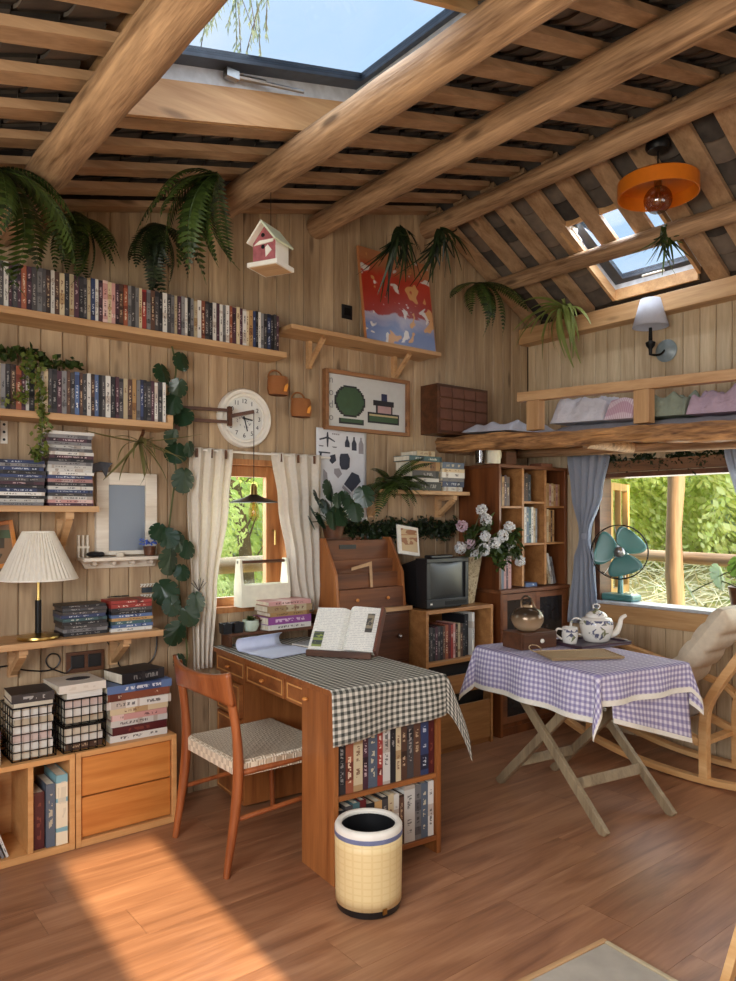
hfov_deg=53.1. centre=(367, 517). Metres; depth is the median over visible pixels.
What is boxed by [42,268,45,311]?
book
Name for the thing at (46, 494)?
case
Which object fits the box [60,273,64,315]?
book
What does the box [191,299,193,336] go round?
case
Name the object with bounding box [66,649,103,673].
outlet panel
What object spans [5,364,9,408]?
case
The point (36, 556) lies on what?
table lamp
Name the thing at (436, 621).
book
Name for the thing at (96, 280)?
case
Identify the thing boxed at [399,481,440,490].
book
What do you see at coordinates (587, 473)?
curtain
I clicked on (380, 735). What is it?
book
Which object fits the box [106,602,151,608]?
case
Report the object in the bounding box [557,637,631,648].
serving tray
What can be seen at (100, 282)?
book
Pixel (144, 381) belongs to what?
book
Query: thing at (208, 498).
curtain
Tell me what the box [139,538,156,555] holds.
potted flowers
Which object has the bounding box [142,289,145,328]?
book
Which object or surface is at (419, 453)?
book
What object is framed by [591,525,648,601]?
desk fan
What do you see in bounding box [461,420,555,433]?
sheet
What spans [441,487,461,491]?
book
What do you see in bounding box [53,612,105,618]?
case
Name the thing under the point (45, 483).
case
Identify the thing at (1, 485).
case
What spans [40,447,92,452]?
case
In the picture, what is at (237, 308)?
case
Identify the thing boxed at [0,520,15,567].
framed photo
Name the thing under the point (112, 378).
case
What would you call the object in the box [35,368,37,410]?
case
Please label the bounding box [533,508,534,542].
book
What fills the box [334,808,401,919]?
waste bin
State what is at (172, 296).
case
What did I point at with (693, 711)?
seat cushion
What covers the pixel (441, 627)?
book
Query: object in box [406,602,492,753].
tv cabinet
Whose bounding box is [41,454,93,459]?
case
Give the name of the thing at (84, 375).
case
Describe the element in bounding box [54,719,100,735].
book
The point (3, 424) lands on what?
plate
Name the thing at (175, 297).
case
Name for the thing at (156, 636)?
power cable
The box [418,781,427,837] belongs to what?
book
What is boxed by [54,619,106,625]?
case
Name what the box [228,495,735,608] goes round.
ground
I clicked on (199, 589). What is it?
sprig
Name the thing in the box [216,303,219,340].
book
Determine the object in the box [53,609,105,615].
case
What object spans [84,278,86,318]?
case
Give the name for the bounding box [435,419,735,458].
wooden beam
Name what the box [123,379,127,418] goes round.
book
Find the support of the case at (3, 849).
in the bookshelf at (17, 779)
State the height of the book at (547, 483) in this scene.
0.155 m
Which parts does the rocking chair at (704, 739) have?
post, armrest, seat rail, seat rail, post, post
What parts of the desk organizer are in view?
panel, panel, drawer, panel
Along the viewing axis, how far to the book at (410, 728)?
3.01 m
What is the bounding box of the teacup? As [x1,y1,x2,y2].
[556,626,577,643]
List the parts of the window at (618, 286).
stay arm, frame, handle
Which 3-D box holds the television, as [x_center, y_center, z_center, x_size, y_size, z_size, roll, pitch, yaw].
[0.389,0.389,4.505,0.350,0.300,0.294,0,0,-39]
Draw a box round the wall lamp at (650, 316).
[632,296,676,361]
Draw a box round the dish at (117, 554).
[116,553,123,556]
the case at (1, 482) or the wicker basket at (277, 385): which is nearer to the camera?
the case at (1, 482)
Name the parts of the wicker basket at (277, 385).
handle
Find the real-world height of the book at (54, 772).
0.292 m
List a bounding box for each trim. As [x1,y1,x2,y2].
[519,275,735,346]
[567,454,726,474]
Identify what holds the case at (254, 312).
on the wall shelf at (8, 315)
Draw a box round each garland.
[343,514,457,542]
[609,449,724,474]
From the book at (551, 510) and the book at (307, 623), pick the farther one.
the book at (551, 510)
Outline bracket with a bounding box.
[174,406,254,430]
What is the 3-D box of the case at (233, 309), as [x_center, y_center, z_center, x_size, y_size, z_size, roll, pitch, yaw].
[-0.718,-0.971,3.783,0.021,0.186,0.135,0,0,-39]
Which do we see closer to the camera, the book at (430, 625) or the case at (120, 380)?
the case at (120, 380)
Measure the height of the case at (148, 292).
0.189 m
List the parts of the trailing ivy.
stem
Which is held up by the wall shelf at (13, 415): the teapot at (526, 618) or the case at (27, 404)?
the case at (27, 404)
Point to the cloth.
(669, 716)
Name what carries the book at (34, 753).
in the wire basket at (54, 702)
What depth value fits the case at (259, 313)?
3.82 m
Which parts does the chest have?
drawer, drawer, drawer, drawer, drawer, drawer, drawer, drawer, drawer, drawer, drawer, drawer, drawer, drawer, drawer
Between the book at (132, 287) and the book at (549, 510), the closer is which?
the book at (132, 287)
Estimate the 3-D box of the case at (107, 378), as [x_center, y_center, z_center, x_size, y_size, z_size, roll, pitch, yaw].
[-1.217,-0.547,3.385,0.021,0.189,0.135,0,0,-39]
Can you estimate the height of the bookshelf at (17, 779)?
0.404 m
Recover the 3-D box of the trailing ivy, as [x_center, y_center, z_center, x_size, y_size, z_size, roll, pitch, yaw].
[-1.436,-0.494,3.163,0.432,0.524,0.183,0,0,-39]
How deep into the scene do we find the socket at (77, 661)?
3.39 m
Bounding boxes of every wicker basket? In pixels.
[267,369,288,396]
[290,392,311,417]
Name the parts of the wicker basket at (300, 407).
handle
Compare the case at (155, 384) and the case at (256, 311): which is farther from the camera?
the case at (256, 311)
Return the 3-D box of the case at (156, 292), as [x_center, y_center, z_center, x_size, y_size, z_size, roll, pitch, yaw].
[-1.039,-0.975,3.531,0.021,0.193,0.135,0,0,-39]
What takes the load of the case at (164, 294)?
on the wall shelf at (8, 315)
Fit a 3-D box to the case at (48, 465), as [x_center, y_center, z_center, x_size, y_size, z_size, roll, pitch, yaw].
[-1.347,-0.224,3.286,0.190,0.014,0.135,0,0,-39]
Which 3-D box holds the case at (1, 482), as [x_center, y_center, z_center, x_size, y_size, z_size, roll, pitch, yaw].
[-1.503,-0.147,3.151,0.190,0.014,0.135,0,0,-38]
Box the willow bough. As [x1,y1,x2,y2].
[200,0,269,56]
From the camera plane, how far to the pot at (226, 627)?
3.68 m
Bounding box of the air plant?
[84,430,199,484]
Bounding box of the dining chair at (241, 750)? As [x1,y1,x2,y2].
[172,654,301,879]
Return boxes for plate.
[0,421,7,443]
[140,583,154,596]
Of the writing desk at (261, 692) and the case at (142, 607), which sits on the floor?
the writing desk at (261, 692)
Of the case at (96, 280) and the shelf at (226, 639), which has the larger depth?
the shelf at (226, 639)
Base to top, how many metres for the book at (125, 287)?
0.192 m
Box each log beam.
[0,0,227,246]
[181,0,579,237]
[307,0,735,238]
[419,70,735,238]
[482,201,735,296]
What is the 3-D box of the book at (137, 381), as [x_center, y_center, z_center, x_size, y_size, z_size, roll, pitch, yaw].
[-1.107,-0.546,3.473,0.017,0.187,0.135,0,0,-39]
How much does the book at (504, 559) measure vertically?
0.335 m
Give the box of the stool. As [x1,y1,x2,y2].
[720,925,735,980]
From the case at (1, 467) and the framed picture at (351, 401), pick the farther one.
the framed picture at (351, 401)
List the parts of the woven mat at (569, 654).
panel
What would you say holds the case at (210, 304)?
on the wall shelf at (8, 315)
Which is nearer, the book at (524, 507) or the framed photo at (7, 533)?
the framed photo at (7, 533)
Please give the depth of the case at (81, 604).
3.27 m
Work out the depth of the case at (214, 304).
3.66 m
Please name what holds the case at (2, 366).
on the wall shelf at (13, 415)
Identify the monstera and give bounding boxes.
[684,556,735,604]
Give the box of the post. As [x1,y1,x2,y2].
[665,476,684,605]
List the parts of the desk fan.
blade, blade, blade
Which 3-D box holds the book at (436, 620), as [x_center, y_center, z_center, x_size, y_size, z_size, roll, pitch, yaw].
[0.474,0.739,4.505,0.017,0.210,0.150,0,0,-39]
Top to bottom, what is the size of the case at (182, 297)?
0.191 m
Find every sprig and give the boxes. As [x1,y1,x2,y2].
[191,578,206,590]
[255,615,262,628]
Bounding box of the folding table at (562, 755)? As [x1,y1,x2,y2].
[496,702,676,836]
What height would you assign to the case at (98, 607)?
0.014 m
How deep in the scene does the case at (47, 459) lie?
3.23 m
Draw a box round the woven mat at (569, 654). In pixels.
[528,644,624,660]
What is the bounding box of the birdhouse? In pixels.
[246,219,293,276]
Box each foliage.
[217,477,262,596]
[611,474,735,583]
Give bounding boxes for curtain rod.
[194,448,330,458]
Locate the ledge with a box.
[76,535,158,568]
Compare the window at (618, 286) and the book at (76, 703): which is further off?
the window at (618, 286)
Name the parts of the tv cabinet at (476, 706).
drawer, drawer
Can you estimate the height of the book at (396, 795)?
0.210 m
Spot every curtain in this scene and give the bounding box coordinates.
[188,447,232,669]
[271,452,320,611]
[567,454,609,622]
[724,449,735,492]
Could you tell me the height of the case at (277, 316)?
0.188 m
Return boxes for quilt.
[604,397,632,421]
[686,383,735,416]
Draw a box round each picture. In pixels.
[66,676,89,679]
[311,631,323,646]
[322,368,409,436]
[365,614,374,632]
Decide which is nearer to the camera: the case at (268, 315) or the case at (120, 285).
the case at (120, 285)
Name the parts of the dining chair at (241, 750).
leg, backrest, leg, seat, leg, rail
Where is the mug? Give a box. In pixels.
[485,450,501,463]
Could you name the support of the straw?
on the ground
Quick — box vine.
[148,346,204,666]
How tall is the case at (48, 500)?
0.014 m
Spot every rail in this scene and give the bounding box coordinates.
[218,555,262,574]
[517,368,735,430]
[613,550,735,566]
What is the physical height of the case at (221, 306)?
0.189 m
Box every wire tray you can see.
[52,692,106,727]
[52,717,105,753]
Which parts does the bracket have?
rail, rail, swing rod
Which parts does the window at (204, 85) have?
stay arm, frame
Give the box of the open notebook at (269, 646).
[236,632,307,658]
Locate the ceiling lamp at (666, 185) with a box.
[617,137,699,211]
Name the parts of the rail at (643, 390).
post, post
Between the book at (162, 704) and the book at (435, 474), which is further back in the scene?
the book at (435, 474)
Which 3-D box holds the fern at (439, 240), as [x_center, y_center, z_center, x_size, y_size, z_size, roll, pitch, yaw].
[0.413,-1.541,4.436,0.477,0.350,0.361,0,0,12]
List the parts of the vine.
stem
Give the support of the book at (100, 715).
in the wire tray at (103, 694)
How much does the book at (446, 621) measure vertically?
0.205 m
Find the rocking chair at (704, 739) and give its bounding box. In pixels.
[555,644,735,790]
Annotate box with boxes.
[500,451,515,464]
[503,628,556,650]
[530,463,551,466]
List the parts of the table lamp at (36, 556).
shade trim, stem, shade trim, lamp shade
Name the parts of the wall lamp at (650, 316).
lamp shade, arm, plate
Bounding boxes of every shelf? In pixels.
[0,305,286,362]
[0,408,172,432]
[0,505,98,549]
[0,627,162,677]
[221,623,313,647]
[279,323,440,378]
[338,772,435,801]
[367,489,469,516]
[402,834,435,850]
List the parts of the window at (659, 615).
sill, frame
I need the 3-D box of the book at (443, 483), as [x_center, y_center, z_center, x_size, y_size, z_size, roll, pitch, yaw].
[0.493,-0.213,4.706,0.190,0.034,0.150,0,0,-39]
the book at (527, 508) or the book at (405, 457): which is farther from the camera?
the book at (527, 508)
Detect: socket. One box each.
[71,655,83,668]
[88,653,100,666]
[250,484,257,494]
[342,304,351,319]
[654,180,661,188]
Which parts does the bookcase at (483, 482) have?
panel, shelf, glass, door, shelf, shelf, door, glass, shelf, shelf, panel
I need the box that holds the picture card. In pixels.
[396,524,419,556]
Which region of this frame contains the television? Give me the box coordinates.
[402,557,468,609]
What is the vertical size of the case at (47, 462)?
0.014 m
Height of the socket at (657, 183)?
0.035 m
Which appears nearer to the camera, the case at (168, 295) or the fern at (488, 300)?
the case at (168, 295)
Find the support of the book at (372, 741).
on the writing desk at (261, 692)
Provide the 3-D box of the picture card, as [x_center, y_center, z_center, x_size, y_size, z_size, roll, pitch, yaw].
[0.244,0.138,4.497,0.193,0.200,0.055,0,0,-39]
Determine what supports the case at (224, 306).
on the wall shelf at (8, 315)
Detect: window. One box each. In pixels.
[89,0,478,131]
[216,458,286,613]
[560,203,700,300]
[568,467,728,631]
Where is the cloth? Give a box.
[612,692,691,742]
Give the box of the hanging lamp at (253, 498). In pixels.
[230,414,277,515]
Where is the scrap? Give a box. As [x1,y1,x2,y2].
[92,462,112,476]
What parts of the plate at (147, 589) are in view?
plate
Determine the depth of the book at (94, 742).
3.17 m
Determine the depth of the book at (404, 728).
2.99 m
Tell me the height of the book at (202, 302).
0.189 m
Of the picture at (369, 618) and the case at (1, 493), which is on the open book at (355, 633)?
the picture at (369, 618)
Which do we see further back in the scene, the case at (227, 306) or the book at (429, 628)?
the book at (429, 628)
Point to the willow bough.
(256, 17)
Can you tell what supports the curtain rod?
attached to the wall at (325, 277)
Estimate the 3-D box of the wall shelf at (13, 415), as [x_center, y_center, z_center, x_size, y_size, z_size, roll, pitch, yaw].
[-1.440,-0.396,3.215,1.170,0.185,0.179,0,0,-39]
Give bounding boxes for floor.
[0,721,735,980]
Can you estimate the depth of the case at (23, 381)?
3.11 m
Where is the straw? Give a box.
[613,547,735,608]
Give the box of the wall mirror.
[95,472,156,554]
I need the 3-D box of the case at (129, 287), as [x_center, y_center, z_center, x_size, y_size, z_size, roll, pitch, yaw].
[-1.139,-0.973,3.444,0.015,0.190,0.135,0,0,-39]
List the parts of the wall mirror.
glass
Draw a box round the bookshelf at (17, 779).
[0,743,74,868]
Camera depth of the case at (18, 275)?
3.10 m
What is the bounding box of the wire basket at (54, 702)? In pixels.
[0,699,56,762]
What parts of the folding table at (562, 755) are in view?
leg, leg, leg, leg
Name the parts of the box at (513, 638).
drawer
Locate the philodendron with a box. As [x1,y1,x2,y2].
[308,479,374,537]
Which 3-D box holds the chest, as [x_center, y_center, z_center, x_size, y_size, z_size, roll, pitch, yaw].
[0.571,-0.693,4.834,0.465,0.315,0.164,0,0,-39]
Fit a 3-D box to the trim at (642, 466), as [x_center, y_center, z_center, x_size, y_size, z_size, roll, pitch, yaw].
[2.233,-0.335,4.082,0.029,0.070,2.680,0,0,-39]
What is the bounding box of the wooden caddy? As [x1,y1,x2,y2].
[234,557,290,607]
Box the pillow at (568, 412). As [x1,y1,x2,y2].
[550,396,618,425]
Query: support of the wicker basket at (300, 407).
hanging from the wall at (325, 277)
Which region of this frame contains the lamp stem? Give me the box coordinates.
[645,327,655,355]
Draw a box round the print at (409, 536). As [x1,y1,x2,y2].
[401,528,417,552]
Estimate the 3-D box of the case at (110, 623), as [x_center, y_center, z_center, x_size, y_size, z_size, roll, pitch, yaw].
[-1.125,0.476,3.425,0.190,0.015,0.135,0,0,-39]
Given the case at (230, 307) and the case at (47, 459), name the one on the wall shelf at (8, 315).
the case at (230, 307)
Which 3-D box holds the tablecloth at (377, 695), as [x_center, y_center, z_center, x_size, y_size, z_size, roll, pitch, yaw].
[-0.175,0.841,3.435,0.677,0.380,1.207,0,0,-34]
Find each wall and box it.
[0,195,526,792]
[527,273,735,759]
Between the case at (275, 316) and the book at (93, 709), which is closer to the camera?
the book at (93, 709)
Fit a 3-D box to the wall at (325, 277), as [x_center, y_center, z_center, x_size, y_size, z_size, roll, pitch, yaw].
[-0.895,-0.350,3.845,5.410,3.500,0.120,0,0,-39]
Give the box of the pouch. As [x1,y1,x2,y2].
[86,551,104,556]
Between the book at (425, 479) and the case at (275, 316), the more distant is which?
the book at (425, 479)
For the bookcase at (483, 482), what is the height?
1.747 m
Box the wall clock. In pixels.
[216,388,270,447]
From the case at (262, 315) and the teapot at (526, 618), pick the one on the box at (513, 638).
the teapot at (526, 618)
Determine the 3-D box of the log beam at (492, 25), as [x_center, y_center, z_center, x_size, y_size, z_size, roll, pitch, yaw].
[0.581,-1.477,1.942,0.149,0.161,4.686,0,0,-39]
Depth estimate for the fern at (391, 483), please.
4.29 m
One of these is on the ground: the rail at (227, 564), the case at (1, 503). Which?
the rail at (227, 564)
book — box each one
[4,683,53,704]
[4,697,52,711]
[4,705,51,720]
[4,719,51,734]
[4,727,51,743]
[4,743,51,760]
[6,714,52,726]
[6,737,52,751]
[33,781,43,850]
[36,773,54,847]
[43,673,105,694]
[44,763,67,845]
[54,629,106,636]
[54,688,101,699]
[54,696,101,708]
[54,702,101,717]
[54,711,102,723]
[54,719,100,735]
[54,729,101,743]
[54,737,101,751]
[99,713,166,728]
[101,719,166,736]
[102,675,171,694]
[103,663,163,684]
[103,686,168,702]
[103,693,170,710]
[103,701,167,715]
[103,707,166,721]
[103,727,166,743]
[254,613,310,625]
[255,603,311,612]
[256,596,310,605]
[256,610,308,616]
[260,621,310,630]
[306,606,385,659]
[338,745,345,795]
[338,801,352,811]
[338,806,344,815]
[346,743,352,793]
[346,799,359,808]
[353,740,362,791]
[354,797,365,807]
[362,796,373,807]
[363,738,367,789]
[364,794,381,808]
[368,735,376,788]
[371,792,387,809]
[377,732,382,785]
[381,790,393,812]
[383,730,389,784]
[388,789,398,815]
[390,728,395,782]
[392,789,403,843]
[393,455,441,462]
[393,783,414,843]
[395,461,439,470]
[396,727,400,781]
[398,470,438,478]
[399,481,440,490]
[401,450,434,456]
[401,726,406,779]
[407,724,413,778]
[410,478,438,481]
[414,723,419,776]
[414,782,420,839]
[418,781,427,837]
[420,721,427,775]
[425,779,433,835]
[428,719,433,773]
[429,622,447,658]
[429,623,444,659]
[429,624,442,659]
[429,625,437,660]
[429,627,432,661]
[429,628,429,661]
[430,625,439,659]
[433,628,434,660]
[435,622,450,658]
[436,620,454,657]
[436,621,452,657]
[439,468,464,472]
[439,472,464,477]
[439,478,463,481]
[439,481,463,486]
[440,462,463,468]
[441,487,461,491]
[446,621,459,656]
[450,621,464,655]
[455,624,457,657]
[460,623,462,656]
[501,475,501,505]
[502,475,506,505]
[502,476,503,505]
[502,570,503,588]
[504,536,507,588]
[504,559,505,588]
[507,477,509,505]
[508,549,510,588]
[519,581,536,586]
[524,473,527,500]
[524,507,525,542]
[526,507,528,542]
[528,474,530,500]
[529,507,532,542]
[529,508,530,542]
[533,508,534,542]
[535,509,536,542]
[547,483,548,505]
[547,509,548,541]
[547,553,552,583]
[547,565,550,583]
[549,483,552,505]
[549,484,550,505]
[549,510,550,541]
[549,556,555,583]
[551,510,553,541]
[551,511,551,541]
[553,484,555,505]
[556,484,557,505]
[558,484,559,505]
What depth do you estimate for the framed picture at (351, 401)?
4.44 m
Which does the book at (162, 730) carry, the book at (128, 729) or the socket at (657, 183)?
the book at (128, 729)
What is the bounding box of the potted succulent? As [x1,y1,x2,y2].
[242,615,258,631]
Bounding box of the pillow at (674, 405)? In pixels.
[655,390,700,419]
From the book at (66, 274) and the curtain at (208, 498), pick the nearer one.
the book at (66, 274)
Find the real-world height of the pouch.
0.027 m
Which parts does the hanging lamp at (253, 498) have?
cord, lamp shade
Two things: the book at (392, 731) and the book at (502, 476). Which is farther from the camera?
the book at (502, 476)
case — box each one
[0,261,2,304]
[0,363,4,408]
[0,459,44,463]
[0,462,44,467]
[0,466,43,470]
[0,470,45,474]
[0,473,45,477]
[0,477,44,481]
[0,481,43,484]
[0,484,43,488]
[0,488,45,491]
[0,491,44,495]
[0,495,45,498]
[0,498,43,502]
[0,502,43,505]
[0,836,8,857]
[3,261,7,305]
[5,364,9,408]
[8,262,11,306]
[10,364,15,409]
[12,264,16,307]
[16,366,20,409]
[17,264,20,307]
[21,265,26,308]
[21,366,25,409]
[26,368,28,410]
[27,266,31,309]
[29,368,34,410]
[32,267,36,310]
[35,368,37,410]
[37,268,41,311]
[38,371,43,408]
[38,437,90,442]
[38,441,91,446]
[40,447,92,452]
[41,444,90,449]
[41,451,93,455]
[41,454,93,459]
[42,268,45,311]
[42,458,93,462]
[43,430,93,435]
[43,434,92,439]
[43,499,92,502]
[44,369,47,411]
[44,468,91,472]
[44,482,92,486]
[44,486,92,489]
[44,496,92,499]
[44,503,93,505]
[45,461,92,465]
[45,464,91,469]
[45,475,91,479]
[45,478,92,482]
[45,489,92,492]
[45,493,92,496]
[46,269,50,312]
[46,471,93,475]
[48,369,51,412]
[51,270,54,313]
[52,369,56,412]
[53,600,105,608]
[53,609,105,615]
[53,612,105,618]
[53,616,106,622]
[54,606,106,611]
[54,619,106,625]
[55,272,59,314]
[55,622,107,629]
[55,626,106,632]
[57,371,61,412]
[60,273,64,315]
[62,371,66,413]
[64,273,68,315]
[67,371,69,413]
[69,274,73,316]
[70,372,74,414]
[73,372,78,414]
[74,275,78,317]
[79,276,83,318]
[79,373,82,414]
[83,374,86,415]
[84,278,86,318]
[86,373,90,415]
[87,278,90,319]
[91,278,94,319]
[91,374,94,415]
[95,279,97,320]
[95,375,98,416]
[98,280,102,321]
[99,375,101,416]
[101,596,151,604]
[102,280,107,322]
[102,375,104,416]
[105,376,110,417]
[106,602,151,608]
[106,606,151,611]
[106,609,151,615]
[106,612,151,618]
[107,615,152,621]
[107,619,150,625]
[107,621,152,628]
[107,625,151,632]
[108,282,111,322]
[111,377,114,417]
[112,283,114,323]
[115,284,118,323]
[115,377,118,417]
[119,284,122,324]
[119,378,122,418]
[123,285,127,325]
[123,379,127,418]
[128,286,130,325]
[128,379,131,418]
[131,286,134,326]
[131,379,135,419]
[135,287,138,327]
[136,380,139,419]
[139,288,141,327]
[140,380,142,419]
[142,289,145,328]
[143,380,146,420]
[146,290,150,329]
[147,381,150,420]
[149,381,153,420]
[151,290,154,329]
[154,383,157,421]
[155,291,158,330]
[157,382,161,421]
[159,293,162,331]
[162,383,165,421]
[163,293,166,331]
[167,293,170,332]
[171,295,173,333]
[174,296,176,333]
[177,296,180,334]
[181,296,184,334]
[185,298,187,335]
[187,297,190,335]
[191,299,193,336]
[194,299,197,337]
[198,300,200,337]
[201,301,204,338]
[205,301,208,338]
[209,302,212,339]
[213,303,215,339]
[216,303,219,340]
[220,304,222,341]
[223,305,225,341]
[226,305,228,342]
[229,306,231,342]
[232,307,235,343]
[235,307,239,343]
[240,308,241,344]
[242,309,245,344]
[246,310,248,345]
[249,310,252,346]
[253,311,255,346]
[256,311,257,346]
[258,312,260,347]
[261,313,263,347]
[264,314,266,348]
[267,314,270,349]
[271,315,273,349]
[274,314,276,350]
[277,316,278,350]
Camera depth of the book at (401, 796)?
2.99 m
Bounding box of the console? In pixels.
[308,605,412,663]
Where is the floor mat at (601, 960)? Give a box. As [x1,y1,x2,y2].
[517,938,677,980]
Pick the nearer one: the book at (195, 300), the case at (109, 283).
the case at (109, 283)
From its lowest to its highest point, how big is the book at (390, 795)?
0.215 m
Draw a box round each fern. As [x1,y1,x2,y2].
[0,166,77,297]
[35,211,120,282]
[127,222,198,292]
[136,168,237,284]
[354,458,434,521]
[358,225,425,303]
[395,227,474,286]
[449,282,527,335]
[511,297,590,367]
[631,224,690,274]
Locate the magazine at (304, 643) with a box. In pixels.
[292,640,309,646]
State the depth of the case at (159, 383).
3.49 m
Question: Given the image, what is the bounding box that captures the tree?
[229,477,262,583]
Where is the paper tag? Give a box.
[351,561,372,586]
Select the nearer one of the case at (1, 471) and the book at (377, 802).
the book at (377, 802)
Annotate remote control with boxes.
[425,554,452,557]
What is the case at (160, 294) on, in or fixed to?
on the wall shelf at (8, 315)
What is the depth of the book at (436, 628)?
4.35 m
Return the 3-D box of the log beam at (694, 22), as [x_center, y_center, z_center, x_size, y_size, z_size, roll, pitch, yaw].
[1.172,-1.666,2.415,0.164,0.161,4.686,0,0,-39]
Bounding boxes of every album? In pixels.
[442,612,467,654]
[456,611,473,654]
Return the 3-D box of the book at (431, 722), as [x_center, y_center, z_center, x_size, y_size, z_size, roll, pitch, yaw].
[0.231,0.949,3.123,0.029,0.230,0.120,0,0,-34]
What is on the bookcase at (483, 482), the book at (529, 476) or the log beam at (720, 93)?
the book at (529, 476)
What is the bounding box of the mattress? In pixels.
[556,414,735,430]
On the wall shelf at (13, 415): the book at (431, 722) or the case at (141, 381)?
the case at (141, 381)
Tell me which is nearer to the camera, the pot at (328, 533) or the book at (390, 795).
the book at (390, 795)
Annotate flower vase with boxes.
[453,504,525,603]
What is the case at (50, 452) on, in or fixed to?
on the case at (50, 455)
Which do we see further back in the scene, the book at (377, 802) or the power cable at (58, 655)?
the power cable at (58, 655)
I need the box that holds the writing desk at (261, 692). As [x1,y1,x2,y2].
[214,647,440,886]
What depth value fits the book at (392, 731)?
2.96 m
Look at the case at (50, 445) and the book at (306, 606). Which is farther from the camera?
the book at (306, 606)
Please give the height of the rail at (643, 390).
0.282 m
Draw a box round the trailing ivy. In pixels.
[0,342,83,462]
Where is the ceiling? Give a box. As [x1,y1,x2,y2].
[0,0,735,327]
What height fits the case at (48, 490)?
0.013 m
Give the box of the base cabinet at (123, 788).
[71,729,176,848]
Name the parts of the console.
drawer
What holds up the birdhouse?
hanging from the log beam at (492, 25)
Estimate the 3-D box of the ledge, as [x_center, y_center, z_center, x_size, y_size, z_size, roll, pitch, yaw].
[-1.156,0.158,3.484,0.400,0.155,0.114,0,0,-39]
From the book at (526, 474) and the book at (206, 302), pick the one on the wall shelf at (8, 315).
the book at (206, 302)
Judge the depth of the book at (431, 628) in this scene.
4.33 m
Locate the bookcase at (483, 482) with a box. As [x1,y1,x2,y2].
[459,464,569,737]
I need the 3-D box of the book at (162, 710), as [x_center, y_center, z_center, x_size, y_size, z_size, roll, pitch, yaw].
[-1.093,0.888,3.407,0.255,0.026,0.200,0,0,-38]
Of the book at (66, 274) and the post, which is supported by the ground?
the post
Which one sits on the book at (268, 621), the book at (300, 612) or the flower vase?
the book at (300, 612)
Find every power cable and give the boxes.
[0,653,70,673]
[107,636,157,666]
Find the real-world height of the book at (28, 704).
0.030 m
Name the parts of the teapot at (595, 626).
handle, lid, spout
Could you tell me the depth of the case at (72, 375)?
3.24 m
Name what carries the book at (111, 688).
on the book at (161, 690)
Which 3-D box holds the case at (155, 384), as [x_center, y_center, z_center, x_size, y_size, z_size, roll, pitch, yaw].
[-1.042,-0.546,3.532,0.016,0.186,0.135,0,0,-39]
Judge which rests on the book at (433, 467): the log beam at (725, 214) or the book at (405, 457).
the book at (405, 457)
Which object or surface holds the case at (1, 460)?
on the case at (1, 463)
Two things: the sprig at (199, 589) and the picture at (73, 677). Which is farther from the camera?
the sprig at (199, 589)
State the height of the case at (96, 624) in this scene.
0.016 m
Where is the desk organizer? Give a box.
[319,537,405,609]
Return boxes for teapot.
[511,595,543,631]
[570,603,626,642]
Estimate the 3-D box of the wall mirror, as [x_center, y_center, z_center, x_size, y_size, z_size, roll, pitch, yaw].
[-1.158,-0.020,3.534,0.294,0.390,0.032,0,0,-39]
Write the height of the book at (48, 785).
0.262 m
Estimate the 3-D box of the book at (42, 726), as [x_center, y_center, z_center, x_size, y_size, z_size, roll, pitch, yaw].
[-1.440,0.871,3.117,0.150,0.030,0.165,0,0,-39]
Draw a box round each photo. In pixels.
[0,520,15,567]
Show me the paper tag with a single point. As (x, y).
(369, 564)
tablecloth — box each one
[213,636,471,759]
[459,637,703,741]
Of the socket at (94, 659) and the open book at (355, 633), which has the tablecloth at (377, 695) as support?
the open book at (355, 633)
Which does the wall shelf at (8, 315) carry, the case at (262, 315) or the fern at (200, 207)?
the case at (262, 315)
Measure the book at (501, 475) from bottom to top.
0.200 m
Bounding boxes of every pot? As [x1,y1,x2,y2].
[219,622,232,633]
[230,621,243,632]
[323,525,344,537]
[727,585,735,604]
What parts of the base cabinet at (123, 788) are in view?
drawer, drawer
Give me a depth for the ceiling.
3.28 m
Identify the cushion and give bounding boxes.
[673,605,735,682]
[689,704,699,716]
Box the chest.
[421,383,487,436]
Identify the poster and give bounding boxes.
[316,427,366,521]
[356,245,435,351]
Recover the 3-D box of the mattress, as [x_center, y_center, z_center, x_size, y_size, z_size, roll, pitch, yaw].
[2.020,-0.500,3.783,0.697,0.104,2.180,0,0,-39]
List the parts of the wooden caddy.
handle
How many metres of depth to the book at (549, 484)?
5.06 m
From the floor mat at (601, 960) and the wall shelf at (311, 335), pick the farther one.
the wall shelf at (311, 335)
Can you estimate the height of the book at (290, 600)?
0.022 m
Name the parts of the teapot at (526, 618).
handle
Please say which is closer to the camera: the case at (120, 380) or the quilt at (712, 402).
the case at (120, 380)
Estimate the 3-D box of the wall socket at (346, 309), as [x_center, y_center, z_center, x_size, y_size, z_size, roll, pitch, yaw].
[-0.124,-1.224,4.377,0.076,0.084,0.010,0,0,-39]
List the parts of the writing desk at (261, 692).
pedestal drawer, pedestal drawer, pedestal drawer, drawer, drawer, drawer, panel, panel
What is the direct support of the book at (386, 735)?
on the writing desk at (261, 692)
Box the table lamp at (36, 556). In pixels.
[0,531,78,641]
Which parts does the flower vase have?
flower, flower, flower, flower, flower, flower, flower, flower, flower, flower, flower, flower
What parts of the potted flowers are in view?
pot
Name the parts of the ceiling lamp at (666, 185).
lamp shade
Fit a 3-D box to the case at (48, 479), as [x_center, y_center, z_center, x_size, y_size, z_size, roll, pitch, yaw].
[-1.346,-0.163,3.288,0.190,0.015,0.135,0,0,-38]

